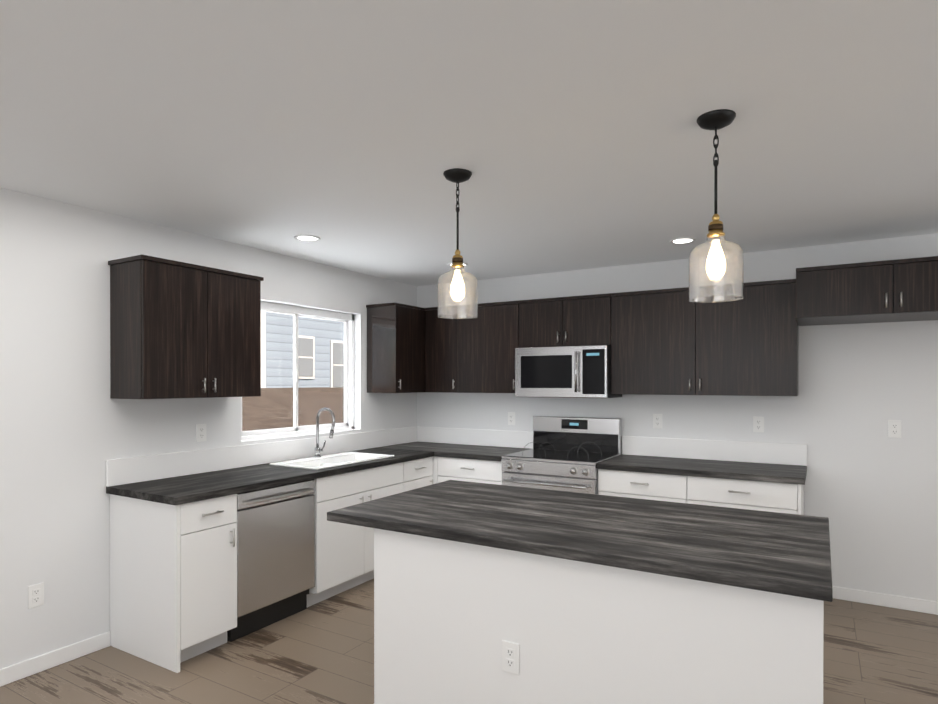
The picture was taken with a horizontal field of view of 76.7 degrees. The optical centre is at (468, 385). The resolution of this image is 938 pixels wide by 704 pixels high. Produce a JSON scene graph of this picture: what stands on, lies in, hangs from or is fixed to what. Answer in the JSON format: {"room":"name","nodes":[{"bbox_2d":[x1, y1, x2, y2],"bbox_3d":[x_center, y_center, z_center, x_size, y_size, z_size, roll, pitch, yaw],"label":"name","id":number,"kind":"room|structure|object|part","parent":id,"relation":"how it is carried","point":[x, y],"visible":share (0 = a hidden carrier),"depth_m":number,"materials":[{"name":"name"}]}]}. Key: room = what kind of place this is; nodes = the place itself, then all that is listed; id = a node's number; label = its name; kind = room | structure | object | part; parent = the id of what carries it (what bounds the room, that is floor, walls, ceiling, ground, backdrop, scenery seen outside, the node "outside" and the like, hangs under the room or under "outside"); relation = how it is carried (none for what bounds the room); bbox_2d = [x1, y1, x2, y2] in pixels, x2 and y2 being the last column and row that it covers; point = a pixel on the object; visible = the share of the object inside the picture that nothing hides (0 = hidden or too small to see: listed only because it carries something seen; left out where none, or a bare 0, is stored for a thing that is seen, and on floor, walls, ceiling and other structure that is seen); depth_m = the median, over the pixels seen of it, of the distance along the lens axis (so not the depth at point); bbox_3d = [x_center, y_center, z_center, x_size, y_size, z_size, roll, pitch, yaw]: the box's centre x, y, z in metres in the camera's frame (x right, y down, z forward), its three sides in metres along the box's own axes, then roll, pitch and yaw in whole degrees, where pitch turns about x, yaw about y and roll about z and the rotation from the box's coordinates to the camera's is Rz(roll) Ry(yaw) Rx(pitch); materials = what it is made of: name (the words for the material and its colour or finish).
{"room":"kitchen","nodes":[
{"label":"kitchen","id":0,"kind":"room"},
{"bbox_2d":[0,187,416,668],"bbox_3d":[-2.804,0.258,2.293,0.200,2.460,8.990,0,0,31],"label":"wall","id":1,"kind":"structure","parent":0,"point":[69,427],"depth_m":3.23,"materials":[{"name":"white paint"}]},
{"bbox_2d":[28,582,43,608],"bbox_3d":[-2.231,1.084,3.055,0.008,0.116,0.072,0,0,31],"label":"electrical outlet","id":2,"kind":"object","parent":1,"relation":"attached to","point":[35,595],"visible":1,"depth_m":3.05,"materials":[{"name":"white plastic"}]},
{"bbox_2d":[0,631,110,686],"bbox_3d":[-3.474,1.451,0.962,0.013,0.085,5.608,0,0,31],"label":"baseboard","id":3,"kind":"structure","parent":1,"relation":"attached to","point":[31,666],"depth_m":3.12,"materials":[{"name":"white wood"}]},
{"bbox_2d":[108,255,263,398],"bbox_3d":[-1.689,-0.315,3.620,0.351,0.780,0.809,0,0,31],"label":"upper cabinet","id":4,"kind":"object","parent":1,"relation":"attached to","point":[178,329],"visible":1,"depth_m":3.40,"materials":[{"name":"brown wood"}]},
{"bbox_2d":[196,424,205,441],"bbox_3d":[-1.746,0.310,3.868,0.008,0.116,0.072,0,0,31],"label":"electrical outlet","id":5,"kind":"object","parent":1,"relation":"attached to","point":[200,432],"visible":1,"depth_m":3.86,"materials":[{"name":"white plastic"}]},
{"bbox_2d":[106,426,417,486],"bbox_3d":[-1.281,0.492,4.637,0.017,0.150,2.999,0,0,31],"label":"backsplash","id":6,"kind":"structure","parent":1,"relation":"attached to","point":[120,471],"depth_m":4.09,"materials":[{"name":"white paint"}]},
{"bbox_2d":[241,301,353,439],"bbox_3d":[-1.357,-0.111,4.724,0.070,1.025,1.250,0,0,31],"label":"window","id":7,"kind":"structure","parent":1,"relation":"in","point":[348,354],"depth_m":4.82,"materials":[{"name":"white plastic"}]},
{"bbox_2d":[241,429,360,442],"bbox_3d":[-1.302,0.396,4.693,0.072,0.012,1.250,0,0,31],"label":"window sill","id":8,"kind":"structure","parent":1,"relation":"attached to","point":[284,437],"depth_m":4.59,"materials":[{"name":"white"}]},
{"bbox_2d":[366,302,425,392],"bbox_3d":[-0.567,-0.324,5.506,0.351,0.780,0.769,0,0,31],"label":"upper cabinet","id":9,"kind":"object","parent":1,"relation":"attached to","point":[395,347],"visible":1,"depth_m":5.22,"materials":[{"name":"brown wood"}]},
{"bbox_2d":[0,578,937,703],"bbox_3d":[0.230,1.555,0.553,8.000,0.120,9.090,0,0,31],"label":"floor","id":10,"kind":"structure","parent":0,"point":[321,652],"depth_m":3.12,"materials":[{"name":"brown wood"}]},
{"bbox_2d":[110,494,236,672],"bbox_3d":[-1.680,1.048,3.372,0.627,0.868,0.367,0,0,31],"label":"base cabinet","id":11,"kind":"object","parent":10,"relation":"on","point":[173,587],"depth_m":3.20,"materials":[{"name":"white wood"}]},
{"bbox_2d":[227,479,314,641],"bbox_3d":[-1.409,1.048,3.781,0.674,0.866,0.604,0,0,31],"label":"dishwasher","id":12,"kind":"object","parent":10,"relation":"on","point":[275,553],"visible":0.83,"depth_m":3.61,"materials":[{"name":"silver metal"}]},
{"bbox_2d":[342,457,432,568],"bbox_3d":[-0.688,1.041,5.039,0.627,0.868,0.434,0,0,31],"label":"base cabinet","id":13,"kind":"object","parent":10,"relation":"on","point":[361,486],"depth_m":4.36,"materials":[{"name":"white wood"}]},
{"bbox_2d":[106,407,433,504],"bbox_3d":[-1.175,0.476,4.198,0.647,0.610,2.352,0,0,31],"label":"countertop","id":14,"kind":"structure","parent":13,"relation":"on","point":[180,490],"depth_m":3.76,"materials":[{"name":"black"}]},
{"bbox_2d":[270,452,393,469],"bbox_3d":[-1.007,0.668,4.466,0.464,0.224,0.844,0,0,31],"label":"sink basin","id":15,"kind":"object","parent":14,"relation":"in","point":[317,462],"depth_m":4.51,"materials":[{"name":"white ceramic"}]},
{"bbox_2d":[431,456,438,483],"bbox_3d":[-0.395,1.039,5.492,0.668,0.868,0.627,0,0,31],"label":"base cabinet","id":16,"kind":"object","parent":10,"relation":"on","point":[435,475],"depth_m":5.06,"materials":[{"name":"white wood"}]},
{"bbox_2d":[439,457,503,484],"bbox_3d":[0.161,1.040,5.162,0.626,0.868,0.627,0,0,31],"label":"base cabinet","id":17,"kind":"object","parent":10,"relation":"on","point":[459,469],"depth_m":4.88,"materials":[{"name":"white wood"}]},
{"bbox_2d":[501,416,621,494],"bbox_3d":[0.741,0.874,4.760,0.771,1.205,0.725,0,0,31],"label":"range","id":18,"kind":"object","parent":10,"relation":"on","point":[567,454],"visible":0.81,"depth_m":4.77,"materials":[{"name":"metal"}]},
{"bbox_2d":[327,480,832,703],"bbox_3d":[0.461,1.031,2.641,1.960,0.910,1.040,0,0,31],"label":"kitchen island","id":19,"kind":"object","parent":10,"relation":"on","point":[485,593],"visible":1,"depth_m":2.19,"materials":[{"name":"white wood"}]},
{"bbox_2d":[598,469,686,502],"bbox_3d":[1.369,1.043,4.444,0.622,0.868,0.627,0,0,31],"label":"base cabinet","id":20,"kind":"object","parent":10,"relation":"on","point":[629,484],"depth_m":4.16,"materials":[{"name":"white wood"}]},
{"bbox_2d":[687,476,803,514],"bbox_3d":[1.926,1.045,4.112,0.675,0.868,0.627,0,0,31],"label":"base cabinet","id":21,"kind":"object","parent":10,"relation":"on","point":[788,498],"depth_m":3.83,"materials":[{"name":"white wood"}]},
{"bbox_2d":[376,441,806,484],"bbox_3d":[0.771,0.586,4.786,3.392,0.040,0.647,0,0,31],"label":"countertop","id":22,"kind":"structure","parent":21,"relation":"on","point":[777,473],"depth_m":4.25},
{"bbox_2d":[0,0,937,285],"bbox_3d":[0.230,-1.024,0.541,8.000,0.120,9.090,0,0,31],"label":"ceiling","id":23,"kind":"structure","parent":0,"point":[570,134],"depth_m":2.20,"materials":[{"name":"white paint"}]},
{"bbox_2d":[294,235,319,241],"bbox_3d":[-1.076,-0.976,3.941,0.172,0.007,0.172,0,0,31],"label":"recessed light","id":24,"kind":"object","parent":23,"relation":"in","point":[309,238],"visible":0.92,"depth_m":3.93,"materials":[{"name":"white plastic"}]},
{"bbox_2d":[437,168,477,318],"bbox_3d":[-0.052,-0.644,2.729,0.188,0.660,0.188,0,0,31],"label":"pendant light","id":25,"kind":"object","parent":23,"relation":"hanging from","point":[457,278],"visible":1,"depth_m":2.70,"materials":[{"name":"clear glass"}]},
{"bbox_3d":[-0.052,-0.427,2.730,0.188,0.225,0.188,0,0,31],"label":"lamp shade","id":26,"kind":"part","parent":25,"relation":"part of","materials":[{"name":"clear glass"}]},
{"bbox_3d":[-0.052,-0.457,2.730,0.066,0.140,0.066,0,0,31],"label":"bulb","id":27,"kind":"part","parent":25,"relation":"part of","materials":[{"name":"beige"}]},
{"bbox_2d":[669,237,695,243],"bbox_3d":[1.445,-0.977,4.013,0.172,0.007,0.172,0,0,31],"label":"recessed light","id":28,"kind":"object","parent":23,"relation":"in","point":[684,240],"visible":0.98,"depth_m":4.00,"materials":[{"name":"white plastic"}]},
{"bbox_2d":[688,109,743,302],"bbox_3d":[0.897,-0.642,2.153,0.188,0.660,0.188,0,0,31],"label":"pendant light","id":29,"kind":"object","parent":23,"relation":"hanging from","point":[715,249],"visible":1,"depth_m":2.12,"materials":[{"name":"clear glass"}]},
{"bbox_3d":[0.897,-0.424,2.154,0.188,0.225,0.188,0,0,31],"label":"lamp shade","id":30,"kind":"part","parent":29,"relation":"part of","materials":[{"name":"clear glass"}]},
{"bbox_3d":[0.897,-0.455,2.154,0.066,0.140,0.066,0,0,31],"label":"bulb","id":31,"kind":"part","parent":29,"relation":"part of","materials":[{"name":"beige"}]},
{"bbox_2d":[417,233,937,601],"bbox_3d":[2.537,0.249,4.230,7.400,2.460,0.200,0,0,31],"label":"wall","id":32,"kind":"structure","parent":0,"point":[870,489],"depth_m":4.11,"materials":[{"name":"white paint"}]},
{"bbox_2d":[424,305,459,392],"bbox_3d":[-0.170,-0.324,5.531,0.355,0.780,0.322,0,0,31],"label":"upper cabinet","id":33,"kind":"object","parent":32,"relation":"attached to","point":[442,336],"depth_m":5.39,"materials":[{"name":"brown wood"}]},
{"bbox_2d":[460,300,519,392],"bbox_3d":[0.241,-0.323,5.286,0.602,0.780,0.322,0,0,31],"label":"upper cabinet","id":34,"kind":"object","parent":32,"relation":"attached to","point":[489,341],"depth_m":5.13,"materials":[{"name":"brown wood"}]},
{"bbox_2d":[508,412,514,424],"bbox_3d":[0.386,0.304,5.388,0.072,0.116,0.008,0,0,31],"label":"electrical outlet","id":35,"kind":"object","parent":32,"relation":"attached to","point":[511,418],"visible":1,"depth_m":5.39,"materials":[{"name":"white plastic"}]},
{"bbox_2d":[520,293,611,347],"bbox_3d":[0.841,-0.513,4.929,0.789,0.397,0.322,0,0,31],"label":"upper cabinet","id":36,"kind":"object","parent":32,"relation":"attached to","point":[584,320],"depth_m":4.77,"materials":[{"name":"brown wood"}]},
{"bbox_2d":[515,345,621,397],"bbox_3d":[0.807,-0.106,4.873,0.782,0.408,0.454,0,0,31],"label":"microwave","id":37,"kind":"object","parent":36,"relation":"attached to","point":[571,372],"visible":1,"depth_m":4.70,"materials":[{"name":"silver metal"}]},
{"bbox_2d":[417,426,806,465],"bbox_3d":[0.939,0.490,5.051,3.374,0.150,0.017,0,0,31],"label":"backsplash","id":38,"kind":"structure","parent":32,"relation":"attached to","point":[769,453],"depth_m":4.66,"materials":[{"name":"white paint"}]},
{"bbox_2d":[611,287,695,394],"bbox_3d":[1.448,-0.320,4.569,0.620,0.780,0.322,0,0,31],"label":"upper cabinet","id":39,"kind":"object","parent":32,"relation":"attached to","point":[673,341],"depth_m":4.42,"materials":[{"name":"brown wood"}]},
{"bbox_2d":[653,414,661,428],"bbox_3d":[1.503,0.287,4.723,0.072,0.116,0.008,0,0,31],"label":"electrical outlet","id":40,"kind":"object","parent":32,"relation":"attached to","point":[657,420],"visible":1,"depth_m":4.72,"materials":[{"name":"white plastic"}]},
{"bbox_2d":[696,279,798,395],"bbox_3d":[1.989,-0.318,4.247,0.640,0.780,0.322,0,0,31],"label":"upper cabinet","id":41,"kind":"object","parent":32,"relation":"attached to","point":[747,346],"depth_m":4.09,"materials":[{"name":"brown wood"}]},
{"bbox_2d":[753,416,763,432],"bbox_3d":[2.127,0.288,4.353,0.072,0.116,0.008,0,0,31],"label":"electrical outlet","id":42,"kind":"object","parent":32,"relation":"attached to","point":[758,424],"visible":1,"depth_m":4.35,"materials":[{"name":"white plastic"}]},
{"bbox_2d":[796,256,937,325],"bbox_3d":[2.604,-0.572,3.691,0.977,0.307,0.646,0,0,31],"label":"upper cabinet","id":43,"kind":"object","parent":32,"relation":"attached to","point":[901,290],"visible":1,"depth_m":3.52,"materials":[{"name":"brown wood"}]},
{"bbox_2d":[832,586,937,614],"bbox_3d":[3.934,1.441,3.281,3.621,0.085,0.013,0,0,31],"label":"baseboard","id":44,"kind":"structure","parent":32,"relation":"attached to","point":[892,601],"depth_m":3.96,"materials":[{"name":"white wood"}]},
{"bbox_2d":[888,420,900,437],"bbox_3d":[2.827,0.290,3.936,0.072,0.116,0.008,0,0,31],"label":"electrical outlet","id":45,"kind":"object","parent":32,"relation":"attached to","point":[894,428],"visible":1,"depth_m":3.93,"materials":[{"name":"white plastic"}]},
{"label":"outside","id":46,"kind":"structure","parent":0,"visible":0},
{"bbox_2d":[242,387,343,430],"bbox_3d":[-5.152,1.002,10.097,11.790,1.900,24.000,0,0,31],"label":"fence","id":47,"kind":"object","parent":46,"point":[265,415],"depth_m":9.07,"materials":[{"name":"brown wood"}]},
{"bbox_2d":[261,311,343,387],"bbox_3d":[-5.476,-2.304,11.439,3.846,7.500,22.000,0,0,31],"label":"house","id":48,"kind":"structure","parent":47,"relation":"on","point":[275,375],"depth_m":11.51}
]}

